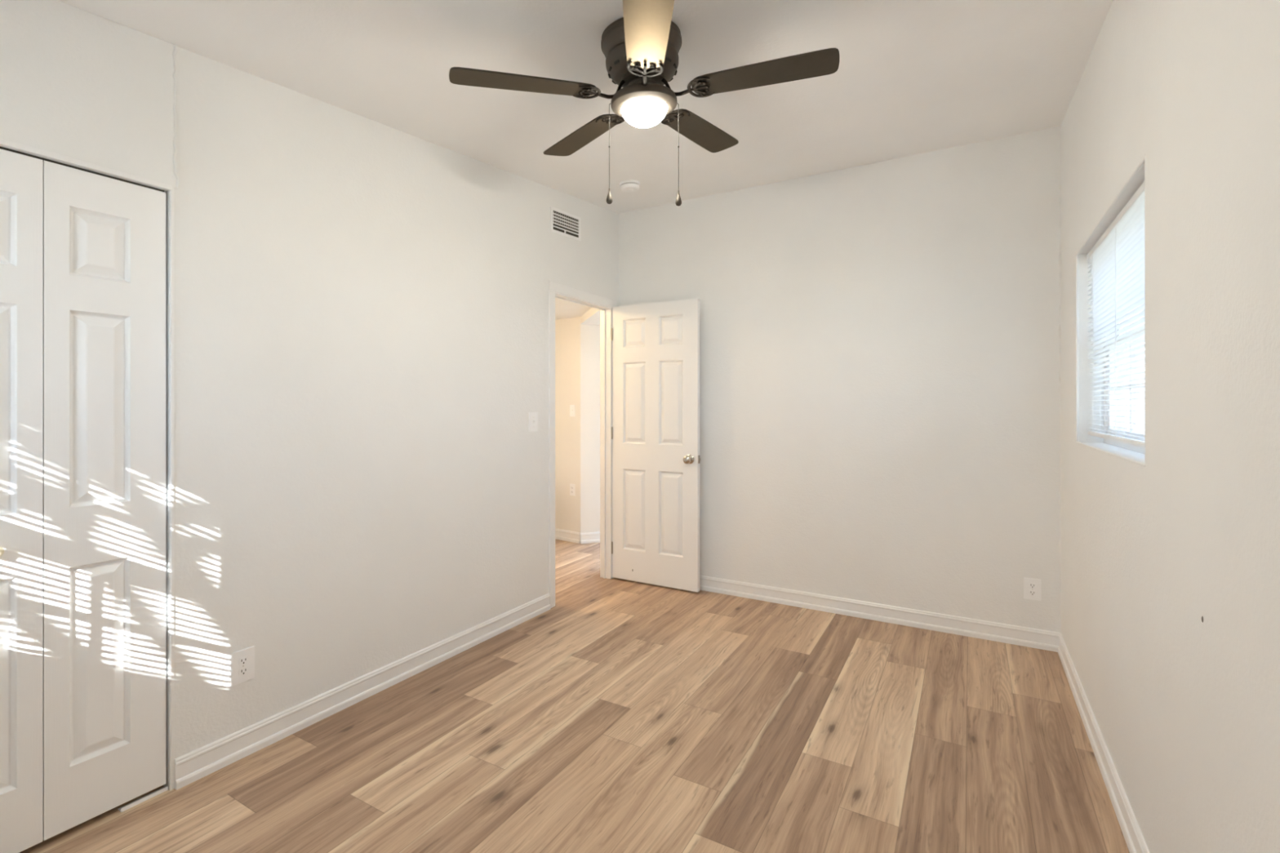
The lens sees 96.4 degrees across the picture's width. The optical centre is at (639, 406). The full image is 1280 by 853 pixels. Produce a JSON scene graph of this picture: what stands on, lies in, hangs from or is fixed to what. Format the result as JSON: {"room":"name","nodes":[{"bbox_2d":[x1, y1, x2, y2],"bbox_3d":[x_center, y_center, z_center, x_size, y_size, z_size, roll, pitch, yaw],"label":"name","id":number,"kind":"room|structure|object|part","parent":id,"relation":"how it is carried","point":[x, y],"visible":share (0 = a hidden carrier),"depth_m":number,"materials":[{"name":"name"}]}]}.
{"room":"empty bedroom","nodes":[
{"label":"empty bedroom","id":0,"kind":"room"},
{"bbox_2d":[0,0,618,790],"bbox_3d":[-1.246,-0.104,2.613,0.102,2.807,4.405,0,0,30],"label":"wall","id":1,"kind":"structure","parent":0,"point":[357,306],"depth_m":2.38,"materials":[{"name":"paint"}]},
{"bbox_2d":[0,148,168,852],"bbox_3d":[-1.750,0.288,1.683,0.062,2.023,0.597,0,0,30],"label":"door","id":2,"kind":"structure","parent":1,"relation":"in","point":[82,254],"depth_m":1.75,"materials":[{"name":"white paint"}]},
{"bbox_3d":[-1.788,0.403,1.586,0.032,0.033,0.033,0,0,30],"label":"closet knob","id":3,"kind":"part","parent":2,"relation":"part of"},
{"bbox_2d":[231,645,254,686],"bbox_3d":[-1.476,0.964,2.129,0.008,0.122,0.080,0,0,30],"label":"wall outlet","id":4,"kind":"object","parent":1,"relation":"attached to","point":[242,661],"visible":1,"depth_m":2.12,"materials":[{"name":"white plastic"}]},
{"bbox_2d":[238,656,248,665],"bbox_3d":[-1.474,0.945,2.127,0.003,0.028,0.034,0,0,30],"label":"socket","id":5,"kind":"object","parent":4,"relation":"attached to","point":[242,660],"depth_m":2.13,"materials":[{"name":"white plastic"}]},
{"bbox_2d":[238,666,248,675],"bbox_3d":[-1.474,0.984,2.127,0.003,0.028,0.034,0,0,30],"label":"socket","id":6,"kind":"object","parent":4,"relation":"attached to","point":[242,670],"depth_m":2.13,"materials":[{"name":"white plastic"}]},
{"bbox_2d":[174,593,550,790],"bbox_3d":[-1.079,1.250,2.810,0.016,0.100,1.998,0,0,30],"label":"baseboard","id":7,"kind":"structure","parent":1,"relation":"attached to","point":[197,764],"depth_m":2.42,"materials":[{"name":"paint"}]},
{"bbox_2d":[528,412,537,431],"bbox_3d":[-0.657,0.095,3.543,0.016,0.120,0.085,0,0,30],"label":"light switch","id":8,"kind":"object","parent":1,"relation":"attached to","point":[532,416],"visible":1,"depth_m":3.54,"materials":[{"name":"white plastic"}]},
{"bbox_2d":[550,206,580,241],"bbox_3d":[-0.491,-1.219,3.832,0.014,0.182,0.324,0,0,30],"label":"air vent","id":9,"kind":"object","parent":1,"relation":"in","point":[562,223],"visible":1,"depth_m":3.82,"materials":[{"name":"white plastic"}]},
{"bbox_2d":[548,280,617,608],"bbox_3d":[-0.423,0.246,4.050,0.104,2.108,0.806,0,0,30],"label":"trim","id":10,"kind":"structure","parent":1,"relation":"attached to","point":[557,291],"depth_m":4.31,"materials":[{"name":"paint"}]},
{"bbox_2d":[555,297,591,319],"bbox_3d":[-1.078,-0.926,4.140,1.130,0.147,3.300,0,0,30],"label":"ceiling","id":11,"kind":"structure","parent":0,"point":[564,309],"depth_m":5.05,"materials":[{"name":"paint"}]},
{"bbox_2d":[18,538,1129,852],"bbox_3d":[0.003,1.360,3.142,4.370,0.120,6.550,0,0,30],"label":"floor","id":12,"kind":"structure","parent":0,"point":[622,716],"depth_m":2.15,"materials":[{"name":"wood"}]},
{"bbox_2d":[555,316,599,533],"bbox_3d":[-0.570,0.150,5.658,0.495,2.300,0.362,0,0,30],"label":"wall","id":13,"kind":"structure","parent":0,"point":[577,345],"depth_m":5.49,"materials":[{"name":"paint"}]},
{"bbox_2d":[555,528,580,543],"bbox_3d":[-0.716,1.250,5.546,0.360,0.100,0.016,0,0,36],"label":"baseboard","id":14,"kind":"structure","parent":13,"relation":"attached to","point":[562,535],"depth_m":5.53,"materials":[{"name":"paint"}]},
{"bbox_2d":[569,483,574,495],"bbox_3d":[-0.650,0.800,5.502,0.066,0.112,0.008,0,0,36],"label":"wall outlet","id":15,"kind":"object","parent":13,"relation":"attached to","point":[571,486],"visible":1,"depth_m":5.50,"materials":[{"name":"white plastic"}]},
{"bbox_2d":[569,404,574,416],"bbox_3d":[-0.652,0.040,5.499,0.066,0.112,0.016,0,0,36],"label":"light switch","id":16,"kind":"object","parent":13,"relation":"attached to","point":[571,406],"visible":1,"depth_m":5.50,"materials":[{"name":"white plastic"}]},
{"bbox_2d":[580,531,599,543],"bbox_3d":[-0.464,1.250,5.456,0.200,0.100,0.016,0,0,-16],"label":"baseboard opening","id":17,"kind":"structure","parent":13,"relation":"attached to","point":[587,537],"depth_m":5.45,"materials":[{"name":"paint"}]},
{"bbox_2d":[57,0,1112,213],"bbox_3d":[0.077,-1.400,1.888,3.250,0.614,4.550,0,0,30],"label":"ceiling","id":18,"kind":"structure","parent":0,"point":[912,77],"depth_m":2.26,"materials":[{"name":"paint"}]},
{"bbox_2d":[619,180,639,192],"bbox_3d":[-0.067,-1.414,3.680,0.134,0.054,0.133,0,0,30],"label":"smoke detector","id":19,"kind":"object","parent":18,"relation":"attached to","point":[627,186],"visible":1,"depth_m":3.64,"materials":[{"name":"white plastic"}]},
{"bbox_2d":[448,0,839,206],"bbox_3d":[0.042,-1.018,2.065,1.274,0.604,1.245,0,0,30],"label":"ceiling fan","id":20,"kind":"object","parent":18,"relation":"hanging from","point":[641,48],"visible":1,"depth_m":1.94,"materials":[{"name":"brown wood"}]},
{"bbox_3d":[-0.381,-1.075,1.907,0.484,0.055,0.135,0,0,-18],"label":"blade","id":21,"kind":"part","parent":20,"relation":"part of","materials":[{"name":"brown wood"}]},
{"bbox_3d":[-0.236,-1.121,2.379,0.135,0.044,0.484,0,0,-38],"label":"blade","id":22,"kind":"part","parent":20,"relation":"part of","materials":[{"name":"brown wood"}]},
{"bbox_3d":[-0.109,-0.928,2.044,0.008,0.310,0.006,0,0,30],"label":"pull chain","id":23,"kind":"part","parent":20,"relation":"part of","materials":[{"name":"metal"}]},
{"bbox_3d":[-0.109,-0.751,2.045,0.022,0.056,0.022,0,0,30],"label":"pull knob","id":24,"kind":"part","parent":20,"relation":"part of","materials":[{"name":"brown metal"}]},
{"bbox_3d":[0.015,-1.041,2.046,0.165,0.071,0.165,0,0,30],"label":"lamp globe","id":25,"kind":"part","parent":20,"relation":"part of","materials":[{"name":"white glass"}]},
{"bbox_3d":[0.023,-1.072,1.626,0.136,0.048,0.483,0,0,0],"label":"blade","id":26,"kind":"part","parent":20,"relation":"part of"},
{"bbox_3d":[0.137,-0.925,2.045,0.008,0.317,0.006,0,0,30],"label":"pull chain","id":27,"kind":"part","parent":20,"relation":"part of","materials":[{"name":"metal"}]},
{"bbox_3d":[0.138,-0.744,2.045,0.022,0.056,0.022,0,0,30],"label":"pull knob","id":28,"kind":"part","parent":20,"relation":"part of","materials":[{"name":"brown metal"}]},
{"bbox_3d":[0.255,-1.144,2.382,0.136,0.057,0.483,0,0,34],"label":"blade","id":29,"kind":"part","parent":20,"relation":"part of","materials":[{"name":"brown wood"}]},
{"bbox_3d":[0.413,-1.114,1.922,0.484,0.017,0.136,0,0,18],"label":"blade","id":30,"kind":"part","parent":20,"relation":"part of","materials":[{"name":"brown wood"}]},
{"bbox_2d":[580,307,599,324],"bbox_3d":[-0.314,0.150,4.948,0.200,2.300,1.100,0,0,-16],"label":"wall","id":31,"kind":"structure","parent":0,"point":[592,317],"depth_m":5.16,"materials":[{"name":"paint"}]},
{"bbox_2d":[611,298,700,591],"bbox_3d":[0.107,0.269,4.159,0.720,2.038,0.169,0,0,30],"label":"door","id":32,"kind":"structure","parent":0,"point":[655,428],"depth_m":4.13,"materials":[{"name":"white paint"}]},
{"bbox_3d":[0.332,0.368,3.970,0.064,0.064,0.067,0,0,30],"label":"knob","id":33,"kind":"part","parent":32,"relation":"part of","materials":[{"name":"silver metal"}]},
{"bbox_2d":[618,125,1061,632],"bbox_3d":[1.140,-0.105,3.729,2.945,2.809,0.128,0,0,30],"label":"wall","id":34,"kind":"structure","parent":0,"point":[880,342],"depth_m":3.46,"materials":[{"name":"paint"}]},
{"bbox_2d":[699,574,1059,652],"bbox_3d":[1.039,1.250,3.714,2.745,0.100,0.016,0,0,30],"label":"baseboard","id":35,"kind":"structure","parent":34,"relation":"attached to","point":[1042,639],"depth_m":3.44,"materials":[{"name":"paint"}]},
{"bbox_2d":[1023,577,1040,600],"bbox_3d":[2.122,0.987,3.095,0.078,0.116,0.008,0,0,30],"label":"wall outlet","id":36,"kind":"object","parent":34,"relation":"attached to","point":[1032,587],"visible":1,"depth_m":3.09,"materials":[{"name":"white plastic"}]},
{"bbox_2d":[1028,582,1036,588],"bbox_3d":[2.120,0.968,3.093,0.034,0.028,0.003,0,0,30],"label":"socket","id":37,"kind":"object","parent":36,"relation":"attached to","point":[1031,585],"depth_m":3.09,"materials":[{"name":"white plastic"}]},
{"bbox_2d":[1028,590,1036,595],"bbox_3d":[2.120,1.006,3.093,0.034,0.028,0.003,0,0,30],"label":"socket","id":38,"kind":"object","parent":36,"relation":"attached to","point":[1031,593],"depth_m":3.09,"materials":[{"name":"white plastic"}]},
{"bbox_2d":[1061,0,1279,852],"bbox_3d":[1.236,-0.099,1.126,0.182,2.798,4.305,0,0,30],"label":"wall","id":39,"kind":"structure","parent":0,"point":[1171,551],"depth_m":1.28,"materials":[{"name":"paint"}]},
{"bbox_2d":[1057,632,1149,852],"bbox_3d":[1.202,1.250,1.261,0.016,0.100,4.105,0,0,30],"label":"baseboard","id":40,"kind":"structure","parent":39,"relation":"attached to","point":[1135,842],"depth_m":2.00,"materials":[{"name":"paint"}]},
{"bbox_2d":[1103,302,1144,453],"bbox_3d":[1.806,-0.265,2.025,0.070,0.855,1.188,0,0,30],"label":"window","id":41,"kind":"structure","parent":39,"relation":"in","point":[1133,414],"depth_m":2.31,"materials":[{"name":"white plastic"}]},
{"bbox_2d":[1086,181,1144,448],"bbox_3d":[1.728,-0.278,2.070,0.043,0.812,1.176,0,0,30],"label":"window blind","id":42,"kind":"object","parent":41,"relation":"attached to","point":[1117,260],"visible":0.6,"depth_m":2.07,"materials":[{"name":"white plastic"}]},
{"bbox_3d":[1.957,-0.274,2.454,0.028,0.771,0.002,0,0,30],"label":"ladder cord","id":43,"kind":"part","parent":42,"relation":"part of","materials":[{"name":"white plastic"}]},
{"bbox_3d":[1.734,0.119,2.066,0.024,0.018,1.176,0,0,30],"label":"rail","id":44,"kind":"part","parent":42,"relation":"part of","materials":[{"name":"white plastic"}]},
{"bbox_3d":[1.734,-0.274,2.066,0.028,0.771,0.002,0,0,30],"label":"ladder cord","id":45,"kind":"part","parent":42,"relation":"part of","materials":[{"name":"white fabric"}]},
{"bbox_3d":[1.794,-0.076,2.032,0.026,0.412,1.122,0,0,30],"label":"sash","id":46,"kind":"part","parent":41,"relation":"part of","materials":[{"name":"white plastic"}]},
{"bbox_3d":[1.794,-0.076,2.032,0.003,0.356,1.066,0,0,30],"label":"pane","id":47,"kind":"part","parent":41,"relation":"part of","materials":[{"name":"clear glass"}]},
{"bbox_3d":[1.821,-0.453,2.016,0.003,0.356,1.066,0,0,30],"label":"pane","id":48,"kind":"part","parent":41,"relation":"part of","materials":[{"name":"clear glass"}]}
]}

